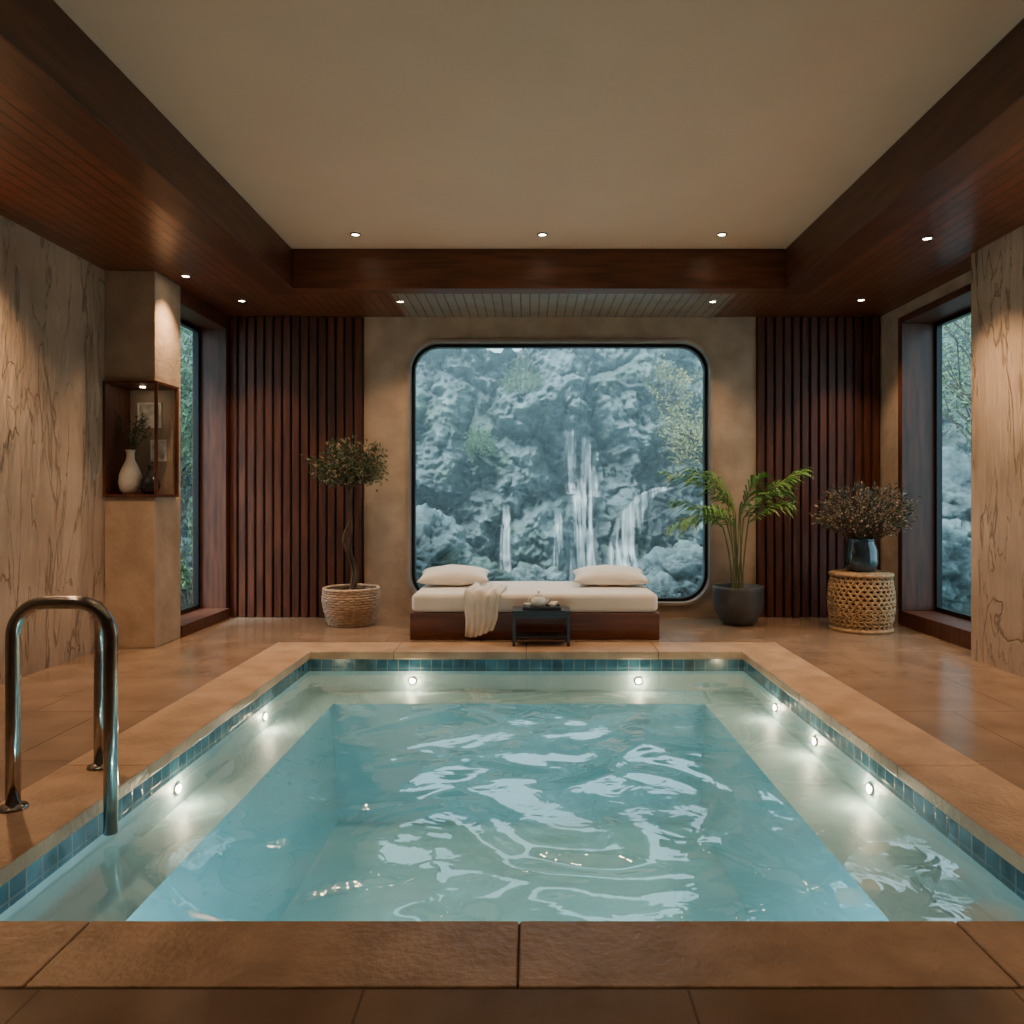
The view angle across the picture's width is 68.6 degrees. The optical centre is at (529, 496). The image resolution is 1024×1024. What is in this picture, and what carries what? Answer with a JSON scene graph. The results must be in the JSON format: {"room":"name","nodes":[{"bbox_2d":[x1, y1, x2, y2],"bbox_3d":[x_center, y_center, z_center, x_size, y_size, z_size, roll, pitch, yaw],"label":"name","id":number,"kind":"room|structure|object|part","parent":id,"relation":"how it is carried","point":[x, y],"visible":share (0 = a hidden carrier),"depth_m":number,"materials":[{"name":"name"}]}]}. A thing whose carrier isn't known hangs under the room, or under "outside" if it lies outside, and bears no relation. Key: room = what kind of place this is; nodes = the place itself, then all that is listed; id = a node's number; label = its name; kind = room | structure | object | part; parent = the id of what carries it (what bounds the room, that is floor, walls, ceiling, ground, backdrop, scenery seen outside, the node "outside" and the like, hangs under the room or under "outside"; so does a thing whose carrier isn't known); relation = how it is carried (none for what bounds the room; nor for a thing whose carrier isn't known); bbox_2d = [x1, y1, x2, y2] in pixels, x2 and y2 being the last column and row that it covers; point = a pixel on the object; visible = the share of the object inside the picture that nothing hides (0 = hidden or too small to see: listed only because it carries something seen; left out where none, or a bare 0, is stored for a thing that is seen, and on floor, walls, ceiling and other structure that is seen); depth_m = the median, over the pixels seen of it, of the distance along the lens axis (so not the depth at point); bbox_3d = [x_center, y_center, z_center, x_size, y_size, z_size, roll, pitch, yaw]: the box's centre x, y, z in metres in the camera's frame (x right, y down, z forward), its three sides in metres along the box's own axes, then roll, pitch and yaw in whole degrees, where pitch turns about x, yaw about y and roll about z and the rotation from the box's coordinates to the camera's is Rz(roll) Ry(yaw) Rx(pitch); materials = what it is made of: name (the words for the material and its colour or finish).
{"room":"spa","nodes":[
{"label":"spa","id":0,"kind":"room"},
{"bbox_2d":[0,215,104,684],"bbox_3d":[-3.490,-0.330,2.100,0.220,3.060,8.600,0,0,0],"label":"wall","id":1,"kind":"structure","parent":0,"point":[52,299],"depth_m":5.26,"materials":[{"name":"stone"}]},
{"bbox_2d":[180,319,199,614],"bbox_3d":[-3.280,-0.280,6.910,0.050,2.760,0.980,0,0,0],"label":"frame","id":2,"kind":"object","parent":1,"relation":"attached to","point":[196,331],"visible":0.43,"depth_m":7.36,"materials":[{"name":"black metal"}]},
{"bbox_2d":[180,287,229,637],"bbox_3d":[-3.175,-0.330,6.970,0.410,3.060,1.140,0,0,0],"label":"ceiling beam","id":3,"kind":"structure","parent":1,"relation":"attached to","point":[214,325],"depth_m":7.40,"materials":[{"name":"brown wood"}]},
{"bbox_2d":[0,0,1023,317],"bbox_3d":[0.150,-2.004,2.700,7.700,0.412,10.200,0,0,0],"label":"ceiling","id":4,"kind":"structure","parent":0,"point":[396,124],"depth_m":4.29,"materials":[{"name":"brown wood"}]},
{"bbox_2d":[0,0,297,293],"bbox_3d":[-2.140,-1.938,2.570,0.240,0.345,7.940,0,0,0],"label":"ceiling beam","id":5,"kind":"structure","parent":4,"relation":"attached to","point":[46,59],"depth_m":3.81,"materials":[{"name":"brown wood"}]},
{"bbox_2d":[180,274,191,277],"bbox_3d":[-2.800,-1.795,6.100,0.088,0.010,0.088,0,0,0],"label":"recessed light","id":6,"kind":"object","parent":4,"relation":"in","point":[181,275],"visible":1,"depth_m":6.09,"materials":[{"name":"metal"}]},
{"bbox_2d":[350,232,360,236],"bbox_3d":[-1.400,-2.105,6.020,0.088,0.010,0.088,0,0,0],"label":"recessed light","id":7,"kind":"object","parent":4,"relation":"in","point":[354,234],"visible":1,"depth_m":6.02,"materials":[{"name":"metal"}]},
{"bbox_2d":[292,249,784,293],"bbox_3d":[0.075,-1.940,6.455,4.190,0.340,0.170,0,0,0],"label":"ceiling beam","id":8,"kind":"structure","parent":4,"relation":"attached to","point":[314,271],"depth_m":6.37,"materials":[{"name":"brown wood"}]},
{"bbox_2d":[537,232,547,236],"bbox_3d":[0.100,-2.105,6.020,0.088,0.010,0.088,0,0,0],"label":"recessed light","id":9,"kind":"object","parent":4,"relation":"in","point":[541,234],"visible":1,"depth_m":6.02,"materials":[{"name":"metal"}]},
{"bbox_2d":[716,232,726,236],"bbox_3d":[1.540,-2.105,6.020,0.088,0.010,0.088,0,0,0],"label":"recessed light","id":10,"kind":"object","parent":4,"relation":"in","point":[721,234],"visible":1,"depth_m":6.02,"materials":[{"name":"metal"}]},
{"bbox_2d":[779,18,1023,293],"bbox_3d":[2.290,-1.938,2.570,0.240,0.345,7.940,0,0,0],"label":"ceiling beam","id":11,"kind":"structure","parent":4,"relation":"attached to","point":[981,115],"depth_m":4.20,"materials":[{"name":"brown wood"}]},
{"bbox_2d":[920,236,933,240],"bbox_3d":[2.760,-1.795,5.210,0.088,0.010,0.088,0,0,0],"label":"recessed light","id":12,"kind":"object","parent":4,"relation":"in","point":[926,238],"visible":1,"depth_m":5.21,"materials":[{"name":"metal"}]},
{"bbox_2d":[0,617,1023,1023],"bbox_3d":[0.175,1.230,2.800,7.550,0.060,10.000,0,0,0],"label":"floor","id":13,"kind":"structure","parent":0,"point":[975,708],"depth_m":3.59,"materials":[{"name":"brown tile"}]},
{"bbox_2d":[105,271,179,647],"bbox_3d":[-3.180,-0.300,6.180,0.400,3.000,0.440,0,0,0],"label":"column","id":14,"kind":"structure","parent":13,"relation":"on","point":[142,308],"depth_m":5.96,"materials":[{"name":"paint"}]},
{"bbox_2d":[103,381,178,496],"bbox_3d":[-3.165,-0.460,6.115,0.430,0.920,0.370,0,0,0],"label":"niche lining","id":15,"kind":"object","parent":14,"relation":"attached to","point":[116,394],"visible":0.96,"depth_m":6.04,"materials":[{"name":"brown wood"}]},
{"bbox_2d":[115,411,151,493],"bbox_3d":[-3.205,-0.357,6.085,0.245,0.667,0.218,0,0,0],"label":"vase","id":16,"kind":"object","parent":15,"relation":"in","point":[130,476],"visible":0.94,"depth_m":6.04,"materials":[{"name":"white ceramic"}]},
{"bbox_2d":[139,465,160,493],"bbox_3d":[-3.070,-0.140,6.060,0.156,0.234,0.156,0,0,0],"label":"bud vase","id":17,"kind":"object","parent":15,"relation":"in","point":[146,484],"visible":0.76,"depth_m":6.01,"materials":[{"name":"ceramic"}]},
{"bbox_2d":[137,403,161,427],"bbox_3d":[-3.190,-0.685,6.289,0.200,0.210,0.018,0,0,0],"label":"picture frame","id":18,"kind":"object","parent":14,"relation":"attached to","point":[147,409],"visible":0.81,"depth_m":6.29,"materials":[{"name":"paper"}]},
{"bbox_2d":[150,440,166,460],"bbox_3d":[-3.115,-0.390,6.289,0.130,0.180,0.018,0,0,0],"label":"picture frame","id":19,"kind":"object","parent":14,"relation":"attached to","point":[162,444],"visible":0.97,"depth_m":6.29,"materials":[{"name":"paper"}]},
{"bbox_2d":[152,441,163,459],"bbox_3d":[-3.115,-0.390,6.294,0.106,0.156,0.008,0,0,0],"label":"print","id":20,"kind":"object","parent":19,"relation":"attached to","point":[160,443],"depth_m":6.29,"materials":[{"name":"paper"}]},
{"bbox_2d":[299,434,388,627],"bbox_3d":[-1.712,0.305,7.077,0.814,1.791,0.700,0,0,0],"label":"tree","id":21,"kind":"object","parent":13,"relation":"on","point":[353,604],"visible":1,"depth_m":6.96,"materials":[{"name":"green plant"}]},
{"bbox_2d":[321,584,380,627],"bbox_3d":[-1.690,1.024,7.100,0.552,0.353,0.552,0,0,0],"label":"basket","id":22,"kind":"object","parent":13,"relation":"on","point":[344,605],"depth_m":6.89,"materials":[{"name":"wicker"}]},
{"bbox_2d":[0,642,1023,988],"bbox_3d":[-0.030,1.773,4.005,4.100,1.154,4.350,0,0,0],"label":"swimming pool","id":23,"kind":"object","parent":13,"relation":"in","point":[309,815],"visible":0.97,"depth_m":4.03,"materials":[{"name":"liquid"}]},
{"bbox_2d":[0,596,117,835],"bbox_3d":[-1.811,0.835,3.100,0.452,0.910,0.544,0,0,0],"label":"pool handrail","id":24,"kind":"object","parent":23,"relation":"on","point":[105,626],"visible":1,"depth_m":2.86,"materials":[{"name":"metal"}]},
{"bbox_2d":[174,782,180,794],"bbox_3d":[-1.714,1.420,3.650,0.012,0.060,0.060,0,0,0],"label":"lamp","id":25,"kind":"object","parent":23,"relation":"attached to","point":[177,785],"depth_m":3.64,"materials":[{"name":"metal"}]},
{"bbox_2d":[262,712,266,720],"bbox_3d":[-1.714,1.420,4.850,0.012,0.060,0.060,0,0,0],"label":"lamp","id":26,"kind":"object","parent":23,"relation":"attached to","point":[264,714],"depth_m":4.83,"materials":[{"name":"metal"}]},
{"bbox_2d":[409,677,416,684],"bbox_3d":[-0.910,1.425,5.814,0.060,0.060,0.012,0,0,0],"label":"lamp","id":27,"kind":"object","parent":23,"relation":"attached to","point":[412,680],"depth_m":5.81,"materials":[{"name":"metal"}]},
{"bbox_2d":[512,606,570,646],"bbox_3d":[0.090,1.053,6.120,0.470,0.286,0.260,0,0,0],"label":"table","id":28,"kind":"object","parent":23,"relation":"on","point":[517,611],"visible":0.98,"depth_m":6.00,"materials":[{"name":"black paint"}]},
{"bbox_2d":[523,604,560,609],"bbox_3d":[0.095,0.899,6.120,0.310,0.022,0.180,0,0,0],"label":"tray","id":29,"kind":"object","parent":28,"relation":"on","point":[546,607],"visible":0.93,"depth_m":6.03,"materials":[{"name":"wood"}]},
{"bbox_2d":[528,590,550,606],"bbox_3d":[0.079,0.832,6.120,0.145,0.141,0.136,0,0,-43],"label":"teapot","id":30,"kind":"object","parent":29,"relation":"on","point":[538,600],"visible":0.9,"depth_m":6.08,"materials":[{"name":"ceramic"}]},
{"bbox_2d":[524,601,557,606],"bbox_3d":[0.090,0.880,6.115,0.282,0.040,0.152,0,0,0],"label":"cups","id":31,"kind":"object","parent":29,"relation":"on","point":[553,603],"visible":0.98,"depth_m":6.06,"materials":[{"name":"ceramic"}]},
{"bbox_2d":[634,677,641,684],"bbox_3d":[0.840,1.425,5.814,0.060,0.060,0.012,0,0,0],"label":"lamp","id":32,"kind":"object","parent":23,"relation":"attached to","point":[637,680],"depth_m":5.81,"materials":[{"name":"metal"}]},
{"bbox_2d":[773,703,777,711],"bbox_3d":[1.654,1.420,5.060,0.012,0.060,0.060,0,0,0],"label":"lamp","id":33,"kind":"object","parent":23,"relation":"attached to","point":[775,705],"depth_m":5.04,"materials":[{"name":"metal"}]},
{"bbox_2d":[812,736,816,746],"bbox_3d":[1.654,1.420,4.360,0.012,0.060,0.060,0,0,0],"label":"lamp","id":34,"kind":"object","parent":23,"relation":"attached to","point":[814,738],"depth_m":4.35,"materials":[{"name":"metal"}]},
{"bbox_2d":[866,782,873,794],"bbox_3d":[1.654,1.420,3.650,0.012,0.060,0.060,0,0,0],"label":"lamp","id":35,"kind":"object","parent":23,"relation":"attached to","point":[869,785],"depth_m":3.64,"materials":[{"name":"metal"}]},
{"bbox_2d":[410,581,659,639],"bbox_3d":[0.040,1.008,6.810,2.100,0.385,1.020,0,0,0],"label":"daybed","id":36,"kind":"object","parent":13,"relation":"on","point":[612,612],"visible":0.78,"depth_m":6.30,"materials":[{"name":"white fabric"}]},
{"bbox_2d":[417,564,489,585],"bbox_3d":[-0.700,0.724,6.960,0.660,0.181,0.478,0,0,-3],"label":"pillow","id":37,"kind":"object","parent":36,"relation":"on","point":[450,575],"visible":0.98,"depth_m":6.77,"materials":[{"name":"white fabric"}]},
{"bbox_2d":[464,582,506,637],"bbox_3d":[-0.371,0.964,6.470,0.316,0.417,0.495,0,0,6],"label":"towel","id":38,"kind":"object","parent":36,"relation":"on","point":[481,603],"visible":1,"depth_m":6.26,"materials":[{"name":"beige fabric"}]},
{"bbox_3d":[0.040,0.895,6.808,2.080,0.160,1.005,0,0,0],"label":"mattress","id":39,"kind":"part","parent":36,"relation":"part of","materials":[{"name":"beige fabric"}]},
{"bbox_2d":[572,565,649,585],"bbox_3d":[0.740,0.722,6.960,0.700,0.184,0.478,0,0,2],"label":"pillow","id":40,"kind":"object","parent":36,"relation":"on","point":[600,575],"visible":1,"depth_m":6.77,"materials":[{"name":"white fabric"}]},
{"bbox_2d":[658,467,813,625],"bbox_3d":[1.906,0.459,7.003,1.509,1.480,0.847,0,0,0],"label":"potted palm","id":41,"kind":"object","parent":13,"relation":"on","point":[735,604],"visible":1,"depth_m":6.99,"materials":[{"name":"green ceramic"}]},
{"bbox_2d":[827,569,895,634],"bbox_3d":[3.000,0.938,6.800,0.576,0.528,0.579,0,0,-11],"label":"wicker stool","id":42,"kind":"object","parent":13,"relation":"on","point":[857,602],"visible":0.96,"depth_m":6.58,"materials":[{"name":"beige wicker"}]},
{"bbox_2d":[810,478,922,571],"bbox_3d":[3.021,0.241,6.776,0.961,0.864,0.893,0,0,0],"label":"flower vase","id":43,"kind":"object","parent":42,"relation":"on","point":[860,549],"visible":1,"depth_m":6.68,"materials":[{"name":"blue ceramic"}]},
{"bbox_2d":[364,317,755,616],"bbox_3d":[0.260,-0.330,7.620,7.180,3.060,0.240,0,0,0],"label":"wall","id":44,"kind":"structure","parent":0,"point":[389,342],"depth_m":7.50,"materials":[{"name":"paint"}]},
{"bbox_2d":[230,317,363,616],"bbox_3d":[-2.330,-0.299,7.502,1.330,2.998,0.073,0,0,0],"label":"panel","id":45,"kind":"object","parent":44,"relation":"attached to","point":[295,382],"visible":0.8,"depth_m":7.46,"materials":[{"name":"brown wood"}]},
{"bbox_2d":[408,339,712,604],"bbox_3d":[0.300,-0.245,7.560,3.040,2.650,0.180,0,0,0],"label":"frame","id":46,"kind":"object","parent":44,"relation":"attached to","point":[693,347],"visible":0.87,"depth_m":7.54,"materials":[{"name":"black metal"}]},
{"bbox_2d":[756,317,878,616],"bbox_3d":[2.880,-0.299,7.502,1.230,2.998,0.073,0,0,0],"label":"panel","id":47,"kind":"object","parent":44,"relation":"attached to","point":[817,378],"visible":0.75,"depth_m":7.46,"materials":[{"name":"brown wood"}]},
{"bbox_2d":[713,583,763,625],"bbox_3d":[1.970,1.018,7.090,0.472,0.361,0.472,0,0,0],"label":"pot","id":48,"kind":"object","parent":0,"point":[735,604],"depth_m":6.92,"materials":[{"name":"grey ceramic"}]},
{"bbox_2d":[879,225,1023,677],"bbox_3d":[3.610,-0.330,2.670,0.680,3.060,9.740,0,0,0],"label":"wall","id":49,"kind":"structure","parent":0,"point":[995,276],"depth_m":5.29,"materials":[{"name":"stone"}]},
{"bbox_2d":[898,283,970,649],"bbox_3d":[3.650,-0.240,6.310,0.380,2.880,1.490,0,0,0],"label":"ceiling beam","id":50,"kind":"structure","parent":49,"relation":"attached to","point":[916,329],"depth_m":6.98,"materials":[{"name":"brown wood"}]},
{"bbox_2d":[935,307,970,620],"bbox_3d":[3.790,-0.280,6.300,0.050,2.680,1.360,0,0,0],"label":"frame","id":51,"kind":"object","parent":49,"relation":"attached to","point":[938,325],"visible":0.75,"depth_m":6.94,"materials":[{"name":"black metal"}]},
{"label":"outside","id":52,"kind":"structure","parent":0,"visible":0},
{"bbox_2d":[955,600,970,614],"bbox_3d":[0.500,1.575,10.400,21.000,0.250,5.200,0,0,0],"label":"ground","id":53,"kind":"structure","parent":52,"point":[966,607],"depth_m":9.84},
{"bbox_2d":[180,326,191,546],"bbox_3d":[-4.624,-0.912,9.367,2.689,4.854,2.929,0,0,45],"label":"tree","id":54,"kind":"object","parent":53,"relation":"on","point":[185,389],"visible":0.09,"depth_m":9.38,"materials":[{"name":"green plant"}]},
{"bbox_2d":[180,497,191,608],"bbox_3d":[-3.995,0.677,8.851,1.798,1.558,1.740,0,0,35],"label":"shrub","id":55,"kind":"object","parent":53,"relation":"on","point":[184,581],"visible":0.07,"depth_m":8.65,"materials":[{"name":"green plant"}]},
{"bbox_2d":[180,331,191,463],"bbox_3d":[-5.684,-1.028,10.576,3.132,5.070,3.067,0,0,-17],"label":"tree","id":56,"kind":"object","parent":53,"relation":"on","point":[186,356],"visible":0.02,"depth_m":11.01,"materials":[{"name":"green plant"}]},
{"bbox_2d":[180,317,970,610],"bbox_3d":[0.500,-1.750,12.523,19.000,7.100,9.147,0,0,0],"label":"cliff","id":57,"kind":"structure","parent":53,"relation":"on","point":[572,482],"depth_m":11.49,"materials":[{"name":"stone"}]},
{"bbox_2d":[180,409,191,524],"bbox_3d":[-4.368,-0.420,9.012,1.732,1.650,1.745,0,0,34],"label":"shrub","id":58,"kind":"object","parent":57,"relation":"on","point":[183,505],"visible":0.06,"depth_m":9.05,"materials":[{"name":"green plant"}]},
{"bbox_2d":[460,425,498,461],"bbox_3d":[-0.759,-0.795,11.239,0.566,0.573,0.615,0,0,-32],"label":"shrub","id":59,"kind":"object","parent":57,"relation":"on","point":[470,447],"visible":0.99,"depth_m":11.20,"materials":[{"name":"green plant"}]},
{"bbox_2d":[497,356,546,396],"bbox_3d":[-0.082,-1.844,11.780,0.783,0.698,0.841,0,0,-32],"label":"shrub","id":60,"kind":"object","parent":57,"relation":"on","point":[512,376],"visible":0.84,"depth_m":11.64,"materials":[{"name":"green plant"}]},
{"bbox_2d":[637,354,696,413],"bbox_3d":[2.105,-1.784,11.777,0.977,0.979,1.050,0,0,39],"label":"shrub","id":61,"kind":"object","parent":57,"relation":"on","point":[658,371],"visible":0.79,"depth_m":11.69,"materials":[{"name":"green plant"}]},
{"bbox_2d":[648,363,702,485],"bbox_3d":[2.615,-0.825,10.968,1.822,2.105,1.762,0,0,24],"label":"tree","id":62,"kind":"object","parent":57,"relation":"on","point":[696,441],"visible":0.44,"depth_m":10.86,"materials":[{"name":"green plant"}]},
{"bbox_2d":[942,316,970,434],"bbox_3d":[6.555,-1.582,10.565,2.877,4.996,2.937,0,0,0],"label":"tree","id":63,"kind":"object","parent":57,"relation":"on","point":[944,333],"visible":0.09,"depth_m":10.61,"materials":[{"name":"green plant"}]},
{"bbox_2d":[942,315,970,456],"bbox_3d":[5.510,-0.822,8.989,2.218,4.667,2.268,0,0,0],"label":"tree","id":64,"kind":"object","parent":53,"relation":"on","point":[967,403],"visible":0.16,"depth_m":9.08,"materials":[{"name":"green plant"}]}
]}

